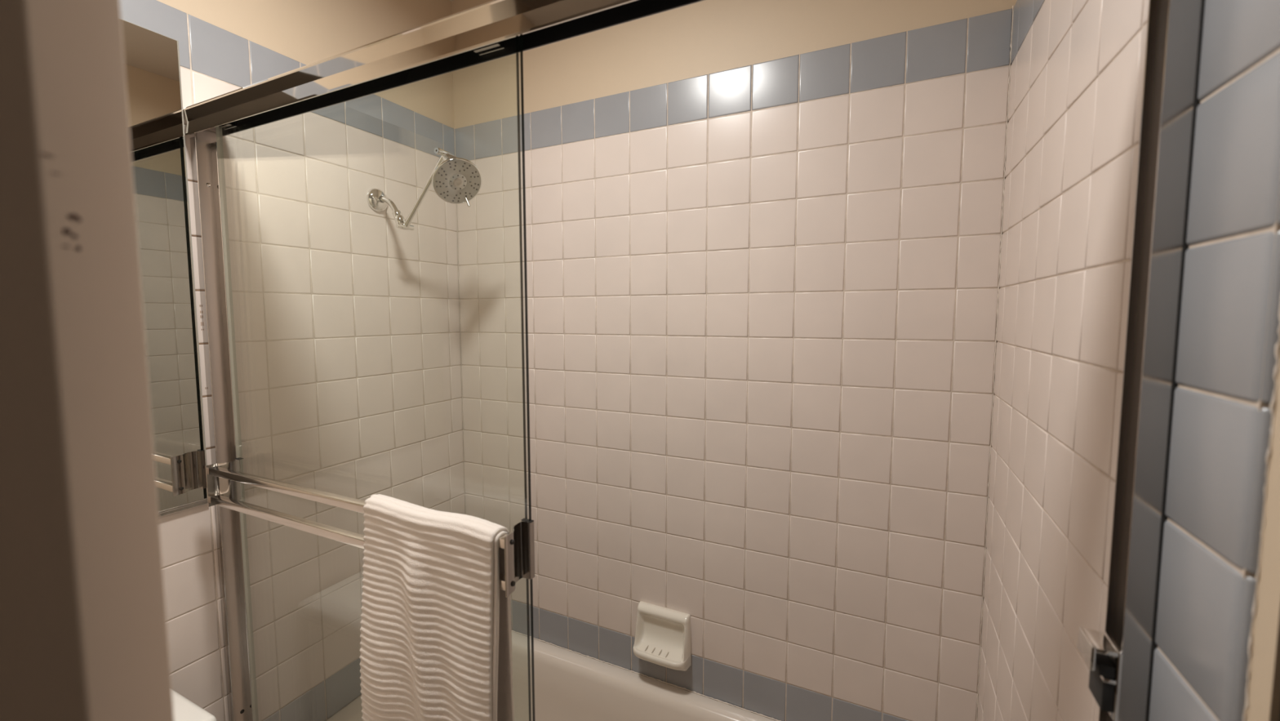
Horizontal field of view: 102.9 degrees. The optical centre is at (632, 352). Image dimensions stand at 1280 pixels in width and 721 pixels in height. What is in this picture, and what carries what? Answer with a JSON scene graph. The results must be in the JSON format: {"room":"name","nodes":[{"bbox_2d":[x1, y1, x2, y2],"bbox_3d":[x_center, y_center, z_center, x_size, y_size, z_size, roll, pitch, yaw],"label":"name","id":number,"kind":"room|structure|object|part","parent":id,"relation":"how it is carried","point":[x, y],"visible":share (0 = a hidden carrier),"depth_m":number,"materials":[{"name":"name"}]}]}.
{"room":"bathroom","nodes":[
{"label":"bathroom","id":0,"kind":"room"},
{"bbox_2d":[120,0,466,720],"bbox_3d":[-1.165,0.167,0.706,0.123,2.475,2.406,2,5,26],"label":"wall","id":1,"kind":"structure","parent":0,"point":[347,319],"depth_m":1.30,"materials":[{"name":"beige tile"}]},
{"bbox_2d":[121,18,208,516],"bbox_3d":[-1.046,-0.131,0.785,0.008,0.950,0.614,2,5,26],"label":"wall mirror","id":2,"kind":"object","parent":1,"relation":"attached to","point":[151,58],"visible":0.32,"depth_m":1.02,"materials":[{"name":"grey mirror"}]},
{"bbox_2d":[366,146,482,230],"bbox_3d":[-0.564,-0.430,1.367,0.348,0.189,0.118,2,5,26],"label":"shower head","id":3,"kind":"object","parent":1,"relation":"attached to","point":[455,180],"visible":1,"depth_m":1.32},
{"bbox_3d":[-0.677,-0.407,1.421,0.079,0.061,0.015,2,5,26],"label":"arm","id":4,"kind":"part","parent":3,"relation":"part of","materials":[{"name":"silver metal"}]},
{"bbox_3d":[-0.626,-0.348,1.404,0.019,0.019,0.051,2,5,26],"label":"pivot knob","id":5,"kind":"part","parent":3,"relation":"part of","materials":[{"name":"silver metal"}]},
{"bbox_3d":[-0.555,-0.430,1.359,0.169,0.176,0.018,2,5,29],"label":"extension rod","id":6,"kind":"part","parent":3,"relation":"part of","materials":[{"name":"silver metal"}]},
{"bbox_3d":[-0.483,-0.513,1.312,0.016,0.016,0.054,2,5,26],"label":"pivot knob","id":7,"kind":"part","parent":3,"relation":"part of","materials":[{"name":"silver metal"}]},
{"bbox_3d":[-0.448,-0.439,1.309,0.085,0.091,0.109,2,5,26],"label":"plate","id":8,"kind":"part","parent":3,"relation":"part of","materials":[{"name":"grey metal"}]},
{"bbox_3d":[-0.436,-0.399,1.347,0.019,0.026,0.009,2,5,26],"label":"spray lever","id":9,"kind":"part","parent":3,"relation":"part of","materials":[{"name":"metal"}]},
{"bbox_2d":[450,0,1017,720],"bbox_3d":[0.118,0.105,1.476,1.910,2.475,0.120,2,5,26],"label":"wall","id":10,"kind":"structure","parent":0,"point":[763,242],"depth_m":1.31,"materials":[{"name":"beige tile"}]},
{"bbox_2d":[632,600,691,671],"bbox_3d":[0.078,0.810,1.447,0.166,0.153,0.070,2,5,26],"label":"soap dish","id":11,"kind":"object","parent":10,"relation":"attached to","point":[663,637],"visible":1,"depth_m":1.45,"materials":[{"name":"beige ceramic"}]},
{"bbox_2d":[975,0,1279,720],"bbox_3d":[0.635,0.164,0.682,0.123,2.475,0.870,2,5,26],"label":"wall","id":12,"kind":"structure","parent":0,"point":[1077,68],"depth_m":0.54,"materials":[{"name":"beige tile"}]},
{"bbox_2d":[182,0,1202,720],"bbox_3d":[-0.221,0.265,0.792,1.510,1.487,0.068,2,5,26],"label":"shower door frame","id":13,"kind":"object","parent":12,"relation":"attached to","point":[1117,658],"visible":0.92,"depth_m":0.47,"materials":[{"name":"metal"}]},
{"bbox_2d":[205,35,534,720],"bbox_3d":[-0.509,0.260,0.904,0.792,1.462,0.081,2,5,26],"label":"door","id":14,"kind":"structure","parent":13,"relation":"in","point":[224,480],"depth_m":0.90,"materials":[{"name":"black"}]},
{"bbox_2d":[359,493,514,720],"bbox_3d":[-0.304,0.515,0.780,0.274,0.566,0.070,2,5,26],"label":"hand towel","id":15,"kind":"object","parent":14,"relation":"hanging from","point":[436,628],"visible":0.99,"depth_m":0.75,"materials":[{"name":"beige fabric"}]},
{"bbox_3d":[0.023,1.492,0.224,2.920,0.100,2.640,2,5,26],"label":"floor","id":16,"kind":"structure","parent":0,"visible":0},
{"bbox_2d":[171,688,217,720],"bbox_3d":[-0.733,1.032,0.688,0.703,0.749,0.442,2,5,26],"label":"toilet tank","id":17,"kind":"object","parent":16,"relation":"on","point":[184,709],"visible":0.26,"depth_m":0.91,"materials":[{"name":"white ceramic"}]},
{"bbox_2d":[326,630,781,720],"bbox_3d":[-0.071,1.175,1.163,1.508,0.390,0.758,2,5,26],"label":"bathtub","id":18,"kind":"object","parent":16,"relation":"on","point":[570,685],"visible":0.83,"depth_m":1.53,"materials":[{"name":"beige ceramic"}]},
{"bbox_3d":[-1.130,0.194,0.353,0.268,2.475,0.120,2,5,26],"label":"wall","id":19,"kind":"structure","parent":0,"visible":0},
{"bbox_2d":[0,0,173,720],"bbox_3d":[-0.611,0.416,0.267,0.760,2.018,0.183,0,4,0],"label":"door","id":20,"kind":"structure","parent":19,"relation":"in","point":[83,628],"depth_m":0.22,"materials":[{"name":"paint"}]}
]}

